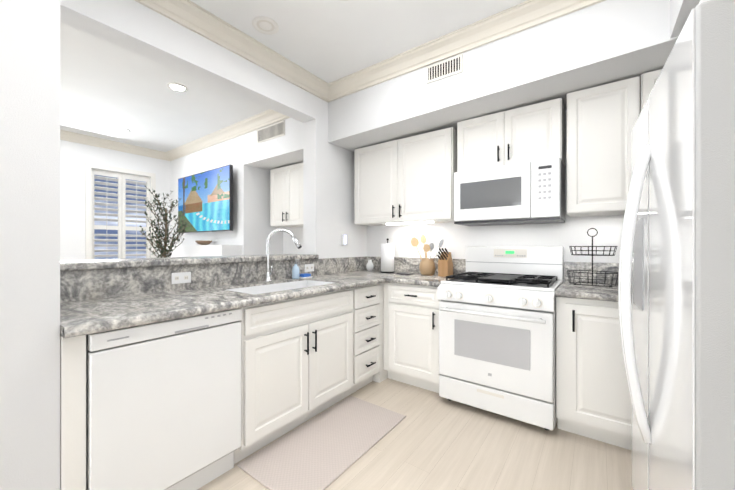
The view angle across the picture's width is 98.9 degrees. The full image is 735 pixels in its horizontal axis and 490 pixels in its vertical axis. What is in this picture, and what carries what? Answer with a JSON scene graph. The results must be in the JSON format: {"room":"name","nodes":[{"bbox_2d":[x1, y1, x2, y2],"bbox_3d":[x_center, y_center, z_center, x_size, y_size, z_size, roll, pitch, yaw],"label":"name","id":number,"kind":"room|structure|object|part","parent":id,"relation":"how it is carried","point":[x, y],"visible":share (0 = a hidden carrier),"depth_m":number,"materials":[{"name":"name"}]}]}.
{"room":"kitchen","nodes":[
{"label":"kitchen","id":0,"kind":"room"},
{"bbox_2d":[0,0,59,489],"bbox_3d":[-1.313,-0.161,1.161,0.400,2.720,0.193,0,0,36],"label":"wall","id":1,"kind":"structure","parent":0,"point":[29,244],"depth_m":1.06,"materials":[{"name":"paint"}]},
{"bbox_2d":[60,140,169,259],"bbox_3d":[-5.998,-0.161,1.797,0.140,2.720,10.080,0,0,36],"label":"wall","id":2,"kind":"structure","parent":0,"point":[75,157],"depth_m":4.39,"materials":[{"name":"paint"}]},
{"bbox_2d":[60,130,171,160],"bbox_3d":[-6.080,-1.469,1.467,0.120,0.104,9.450,0,0,36],"label":"crown molding","id":3,"kind":"structure","parent":2,"relation":"attached to","point":[64,135],"depth_m":4.60,"materials":[{"name":"paint"}]},
{"bbox_2d":[85,163,155,259],"bbox_3d":[-3.727,-0.248,4.782,0.140,1.820,0.860,0,0,36],"label":"window shutters","id":4,"kind":"object","parent":2,"relation":"attached to","point":[90,219],"visible":0.77,"depth_m":4.76,"materials":[{"name":"paint"}]},
{"bbox_2d":[60,0,366,258],"bbox_3d":[-0.810,-0.160,2.512,0.390,2.720,2.780,0,0,36],"label":"wall","id":5,"kind":"structure","parent":0,"point":[134,26],"depth_m":2.56,"materials":[{"name":"paint"}]},
{"bbox_2d":[60,254,318,270],"bbox_3d":[-1.168,0.110,2.329,0.410,0.040,1.856,0,0,36],"label":"sill","id":6,"kind":"structure","parent":5,"relation":"on","point":[77,265],"depth_m":1.94,"materials":[{"name":"stone"}]},
{"bbox_2d":[135,0,327,97],"bbox_3d":[-0.983,-1.468,2.218,0.120,0.104,1.900,0,0,36],"label":"crown molding","id":7,"kind":"structure","parent":5,"relation":"attached to","point":[203,22],"depth_m":2.26,"materials":[{"name":"paint"}]},
{"bbox_2d":[342,234,347,244],"bbox_3d":[-0.237,-0.054,3.301,0.035,0.110,0.070,0,0,36],"label":"electrical outlet","id":8,"kind":"object","parent":5,"relation":"attached to","point":[344,239],"visible":1,"depth_m":3.27,"materials":[{"name":"white plastic"}]},
{"bbox_2d":[170,117,302,254],"bbox_3d":[-1.736,-0.159,4.527,3.490,2.720,0.630,0,0,36],"label":"wall","id":9,"kind":"structure","parent":0,"point":[250,159],"depth_m":4.16,"materials":[{"name":"paint"}]},
{"bbox_2d":[166,245,241,256],"bbox_3d":[-2.344,0.086,4.409,1.630,0.170,0.278,0,0,36],"label":"shelf ledge","id":10,"kind":"object","parent":9,"relation":"attached to","point":[202,250],"visible":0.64,"depth_m":4.04,"materials":[{"name":"paint"}]},
{"bbox_2d":[195,240,211,244],"bbox_3d":[-2.257,-0.031,4.333,0.210,0.060,0.210,0,0,36],"label":"bowl","id":11,"kind":"object","parent":10,"relation":"on","point":[202,242],"visible":1,"depth_m":4.26,"materials":[{"name":"brown wood"}]},
{"bbox_2d":[178,164,232,232],"bbox_3d":[-2.300,-0.604,4.470,1.470,0.840,0.124,0,0,36],"label":"tv","id":12,"kind":"object","parent":9,"relation":"attached to","point":[231,198],"depth_m":4.32,"materials":[{"name":"plastic"}]},
{"bbox_3d":[-2.336,-0.604,4.421,1.446,0.816,0.002,0,0,36],"label":"tv screen","id":13,"kind":"part","parent":12,"relation":"part of","materials":[{"name":"multicoloured glass"}]},
{"bbox_2d":[164,109,289,159],"bbox_3d":[-1.898,-1.467,4.182,3.340,0.104,0.120,0,0,36],"label":"crown molding","id":14,"kind":"structure","parent":9,"relation":"attached to","point":[268,117],"depth_m":4.13,"materials":[{"name":"paint"}]},
{"bbox_2d":[257,120,284,143],"bbox_3d":[-1.143,-1.322,3.689,0.520,0.165,0.013,0,0,36],"label":"air vent","id":15,"kind":"object","parent":9,"relation":"attached to","point":[272,131],"visible":1,"depth_m":3.67,"materials":[{"name":"metal"}]},
{"bbox_2d":[60,0,526,151],"bbox_3d":[-3.218,-1.562,-0.246,7.360,0.080,10.480,0,0,36],"label":"ceiling","id":16,"kind":"structure","parent":0,"point":[106,88],"depth_m":2.56,"materials":[{"name":"paint"}]},
{"bbox_2d":[114,128,130,132],"bbox_3d":[-3.237,-1.513,4.149,0.176,0.009,0.176,0,0,36],"label":"recessed light","id":17,"kind":"object","parent":16,"relation":"in","point":[123,130],"visible":0.98,"depth_m":4.16,"materials":[{"name":"paint"}]},
{"bbox_2d":[167,83,187,91],"bbox_3d":[-1.829,-1.514,3.026,0.176,0.009,0.176,0,0,36],"label":"recessed light","id":18,"kind":"object","parent":16,"relation":"in","point":[177,87],"visible":1,"depth_m":3.02,"materials":[{"name":"paint"}]},
{"bbox_2d":[252,16,278,34],"bbox_3d":[-0.705,-1.513,2.175,0.176,0.012,0.176,0,0,36],"label":"recessed light","id":19,"kind":"object","parent":16,"relation":"in","point":[269,26],"visible":1,"depth_m":2.16,"materials":[{"name":"paint"}]},
{"bbox_2d":[198,378,632,489],"bbox_3d":[-3.218,1.228,-0.249,7.360,0.060,10.480,0,0,36],"label":"floor","id":20,"kind":"structure","parent":0,"point":[431,440],"depth_m":1.78,"materials":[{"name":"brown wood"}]},
{"bbox_2d":[60,335,85,489],"bbox_3d":[-1.316,0.762,1.326,0.620,0.873,0.066,0,0,36],"label":"cabinet filler","id":21,"kind":"object","parent":20,"relation":"on","point":[72,413],"visible":0.38,"depth_m":1.14,"materials":[{"name":"paint"}]},
{"bbox_2d":[140,186,186,257],"bbox_3d":[-2.632,0.222,4.093,0.603,1.956,0.536,0,0,36],"label":"tree","id":22,"kind":"object","parent":20,"relation":"on","point":[159,244],"visible":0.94,"depth_m":4.07,"materials":[{"name":"green plant"}]},
{"bbox_2d":[86,308,241,489],"bbox_3d":[-1.092,0.765,1.593,0.624,0.869,0.618,0,0,36],"label":"dishwasher","id":23,"kind":"object","parent":20,"relation":"on","point":[163,405],"visible":0.88,"depth_m":1.36,"materials":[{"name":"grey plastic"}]},
{"bbox_2d":[234,288,352,463],"bbox_3d":[-0.624,0.763,2.219,0.676,0.873,0.930,0,0,36],"label":"base cabinet","id":24,"kind":"object","parent":20,"relation":"on","point":[296,362],"visible":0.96,"depth_m":1.93,"materials":[{"name":"paint"}]},
{"bbox_2d":[237,396,405,489],"bbox_3d":[-0.220,1.194,1.946,0.500,0.010,0.970,0,0,36],"label":"rug","id":25,"kind":"object","parent":20,"relation":"on","point":[324,450],"visible":0.98,"depth_m":1.84,"materials":[{"name":"beige fabric"}]},
{"bbox_2d":[345,284,379,396],"bbox_3d":[-0.235,0.764,2.748,0.676,0.873,0.374,0,0,36],"label":"drawers","id":26,"kind":"object","parent":20,"relation":"on","point":[366,332],"visible":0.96,"depth_m":2.55,"materials":[{"name":"paint"}]},
{"bbox_2d":[373,283,391,382],"bbox_3d":[0.073,0.764,3.172,0.670,0.873,0.666,0,0,36],"label":"base cabinet","id":27,"kind":"object","parent":20,"relation":"on","point":[383,374],"visible":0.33,"depth_m":2.77,"materials":[{"name":"paint"}]},
{"bbox_2d":[60,256,387,337],"bbox_3d":[-0.521,0.229,2.361,0.690,0.194,2.676,0,0,36],"label":"countertop","id":28,"kind":"structure","parent":27,"relation":"on","point":[96,301],"depth_m":1.78,"materials":[{"name":"stone"}]},
{"bbox_2d":[172,272,190,283],"bbox_3d":[-1.184,0.209,2.002,0.006,0.070,0.115,0,0,36],"label":"electrical outlet","id":29,"kind":"object","parent":28,"relation":"attached to","point":[181,277],"visible":1,"depth_m":2.00,"materials":[{"name":"plastic"}]},
{"bbox_2d":[227,280,332,294],"bbox_3d":[-0.584,0.412,2.246,0.404,0.228,0.774,0,0,36],"label":"sink","id":30,"kind":"object","parent":28,"relation":"in","point":[261,289],"visible":0.02,"depth_m":2.44,"materials":[{"name":"white ceramic"}]},
{"bbox_2d":[264,228,301,281],"bbox_3d":[-0.662,0.077,2.451,0.251,0.416,0.194,0,0,36],"label":"faucet","id":31,"kind":"object","parent":28,"relation":"on","point":[297,244],"visible":1,"depth_m":2.44,"materials":[{"name":"silver metal"}]},
{"bbox_2d":[292,259,311,278],"bbox_3d":[-0.568,0.202,2.705,0.080,0.167,0.182,0,0,36],"label":"soap dispenser","id":32,"kind":"object","parent":28,"relation":"on","point":[296,274],"visible":1,"depth_m":2.64,"materials":[{"name":"blue plastic"}]},
{"bbox_2d":[305,264,313,271],"bbox_3d":[-0.533,0.210,2.888,0.006,0.070,0.115,0,0,36],"label":"electrical outlet","id":33,"kind":"object","parent":28,"relation":"attached to","point":[309,267],"visible":1,"depth_m":2.89,"materials":[{"name":"plastic"}]},
{"bbox_2d":[366,259,373,270],"bbox_3d":[0.027,0.223,3.473,0.084,0.125,0.084,0,0,36],"label":"vase","id":34,"kind":"object","parent":28,"relation":"on","point":[369,265],"visible":1,"depth_m":3.44,"materials":[{"name":"white ceramic"}]},
{"bbox_2d":[380,238,394,272],"bbox_3d":[0.209,0.108,3.264,0.150,0.355,0.150,0,0,36],"label":"paper towel holder","id":35,"kind":"object","parent":28,"relation":"on","point":[387,257],"visible":1,"depth_m":3.20,"materials":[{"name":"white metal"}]},
{"bbox_2d":[397,272,413,274],"bbox_3d":[0.369,0.279,3.060,0.140,0.012,0.100,0,0,36],"label":"tray","id":36,"kind":"object","parent":28,"relation":"on","point":[402,273],"visible":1,"depth_m":3.02,"materials":[{"name":"plastic"}]},
{"bbox_2d":[388,283,440,392],"bbox_3d":[0.544,0.764,2.826,0.495,0.873,0.664,0,0,36],"label":"base cabinet","id":37,"kind":"object","parent":20,"relation":"on","point":[413,335],"visible":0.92,"depth_m":2.59,"materials":[{"name":"paint"}]},
{"bbox_2d":[388,257,465,286],"bbox_3d":[0.549,0.229,2.822,0.487,0.194,0.666,0,0,36],"label":"countertop","id":38,"kind":"structure","parent":37,"relation":"on","point":[401,264],"depth_m":2.97,"materials":[{"name":"stone"}]},
{"bbox_2d":[411,235,443,274],"bbox_3d":[0.564,0.093,3.003,0.337,0.384,0.156,0,0,36],"label":"utensil crock","id":39,"kind":"object","parent":38,"relation":"on","point":[427,266],"visible":1,"depth_m":2.96,"materials":[{"name":"ceramic"}]},
{"bbox_2d":[437,248,452,276],"bbox_3d":[0.706,0.156,2.876,0.090,0.258,0.177,0,0,36],"label":"knife block","id":40,"kind":"object","parent":38,"relation":"on","point":[445,265],"visible":1,"depth_m":2.85,"materials":[{"name":"brown wood"}]},
{"bbox_2d":[437,246,563,430],"bbox_3d":[1.026,0.604,2.412,0.760,1.189,0.741,0,0,36],"label":"range","id":41,"kind":"object","parent":20,"relation":"on","point":[497,329],"visible":0.98,"depth_m":2.17,"materials":[{"name":"metal"}]},
{"bbox_2d":[556,297,631,449],"bbox_3d":[1.868,0.763,1.852,1.250,0.873,0.664,0,0,36],"label":"base cabinet","id":42,"kind":"object","parent":20,"relation":"on","point":[593,399],"visible":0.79,"depth_m":1.88,"materials":[{"name":"paint"}]},
{"bbox_2d":[555,262,631,302],"bbox_3d":[1.870,0.228,1.855,1.251,0.194,0.658,0,0,36],"label":"countertop","id":43,"kind":"structure","parent":42,"relation":"on","point":[566,290],"depth_m":2.27,"materials":[{"name":"stone"}]},
{"bbox_2d":[567,228,617,286],"bbox_3d":[1.567,0.083,2.191,0.306,0.403,0.226,0,0,36],"label":"wire basket stand","id":44,"kind":"object","parent":43,"relation":"on","point":[588,276],"visible":0.98,"depth_m":2.19,"materials":[{"name":"black metal"}]},
{"bbox_2d":[618,0,734,489],"bbox_3d":[1.266,0.328,0.872,0.881,1.742,0.910,0,0,33],"label":"fridge","id":45,"kind":"object","parent":20,"relation":"on","point":[677,263],"visible":1,"depth_m":0.74,"materials":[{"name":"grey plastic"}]},
{"bbox_2d":[283,110,623,281],"bbox_3d":[-0.150,-0.159,3.839,7.140,2.720,0.140,0,0,36],"label":"wall","id":46,"kind":"structure","parent":0,"point":[570,231],"depth_m":2.77,"materials":[{"name":"paint"}]},
{"bbox_2d":[270,163,302,226],"bbox_3d":[-0.951,-0.629,4.118,0.660,0.760,0.356,0,0,36],"label":"upper cabinet","id":47,"kind":"object","parent":46,"relation":"attached to","point":[286,196],"visible":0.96,"depth_m":4.00,"materials":[{"name":"paint"}]},
{"bbox_2d":[355,127,456,225],"bbox_3d":[0.379,-0.617,3.129,1.075,0.795,0.374,0,0,36],"label":"upper cabinet","id":48,"kind":"object","parent":46,"relation":"attached to","point":[408,180],"visible":0.94,"depth_m":2.95,"materials":[{"name":"paint"}]},
{"bbox_2d":[386,222,432,224],"bbox_3d":[0.403,-0.210,3.072,0.500,0.012,0.040,0,0,36],"label":"under-cabinet light","id":49,"kind":"object","parent":48,"relation":"attached to","point":[409,223],"visible":1,"depth_m":3.04,"materials":[{"name":"white"}]},
{"bbox_2d":[457,98,565,171],"bbox_3d":[1.150,-0.826,2.562,0.760,0.436,0.374,0,0,36],"label":"upper cabinet","id":50,"kind":"object","parent":46,"relation":"attached to","point":[533,132],"visible":0.96,"depth_m":2.41,"materials":[{"name":"paint"}]},
{"bbox_2d":[454,158,564,225],"bbox_3d":[1.135,-0.389,2.541,0.756,0.428,0.416,0,0,36],"label":"microwave","id":51,"kind":"object","parent":50,"relation":"attached to","point":[532,192],"visible":1,"depth_m":2.35,"materials":[{"name":"plastic"}]},
{"bbox_2d":[567,76,639,216],"bbox_3d":[1.648,-0.642,2.217,0.390,0.843,0.338,0,0,36],"label":"upper cabinet","id":52,"kind":"object","parent":46,"relation":"attached to","point":[601,120],"visible":0.85,"depth_m":2.08,"materials":[{"name":"paint"}]},
{"bbox_2d":[640,69,661,112],"bbox_3d":[1.978,-0.647,1.975,0.420,0.853,0.338,0,0,36],"label":"upper cabinet","id":53,"kind":"object","parent":46,"relation":"attached to","point":[648,80],"visible":0.06,"depth_m":1.95,"materials":[{"name":"paint"}]},
{"bbox_2d":[328,0,671,152],"bbox_3d":[0.792,-1.269,2.657,2.460,0.502,0.650,0,0,36],"label":"soffit","id":54,"kind":"structure","parent":0,"point":[602,43],"depth_m":2.15,"materials":[{"name":"paint"}]},
{"bbox_2d":[426,54,462,83],"bbox_3d":[0.581,-1.340,2.396,0.290,0.130,0.013,0,0,36],"label":"air vent","id":55,"kind":"object","parent":54,"relation":"attached to","point":[445,68],"visible":1,"depth_m":2.39,"materials":[{"name":"metal"}]},
{"bbox_2d":[320,0,605,101],"bbox_3d":[0.515,-1.468,2.382,2.340,0.104,0.120,0,0,36],"label":"crown molding","id":56,"kind":"structure","parent":54,"relation":"attached to","point":[528,14],"depth_m":2.27,"materials":[{"name":"paint"}]},
{"bbox_2d":[664,0,699,48],"bbox_3d":[-0.709,-1.309,-2.092,0.730,0.430,10.080,0,0,36],"label":"soffit","id":57,"kind":"structure","parent":0,"point":[676,12],"depth_m":1.58,"materials":[{"name":"paint"}]},
{"label":"outside","id":58,"kind":"structure","parent":0,"visible":0},
{"bbox_2d":[94,175,145,258],"bbox_3d":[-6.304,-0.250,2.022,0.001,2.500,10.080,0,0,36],"label":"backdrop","id":59,"kind":"structure","parent":58,"point":[110,223],"depth_m":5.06,"materials":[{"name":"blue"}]}
]}

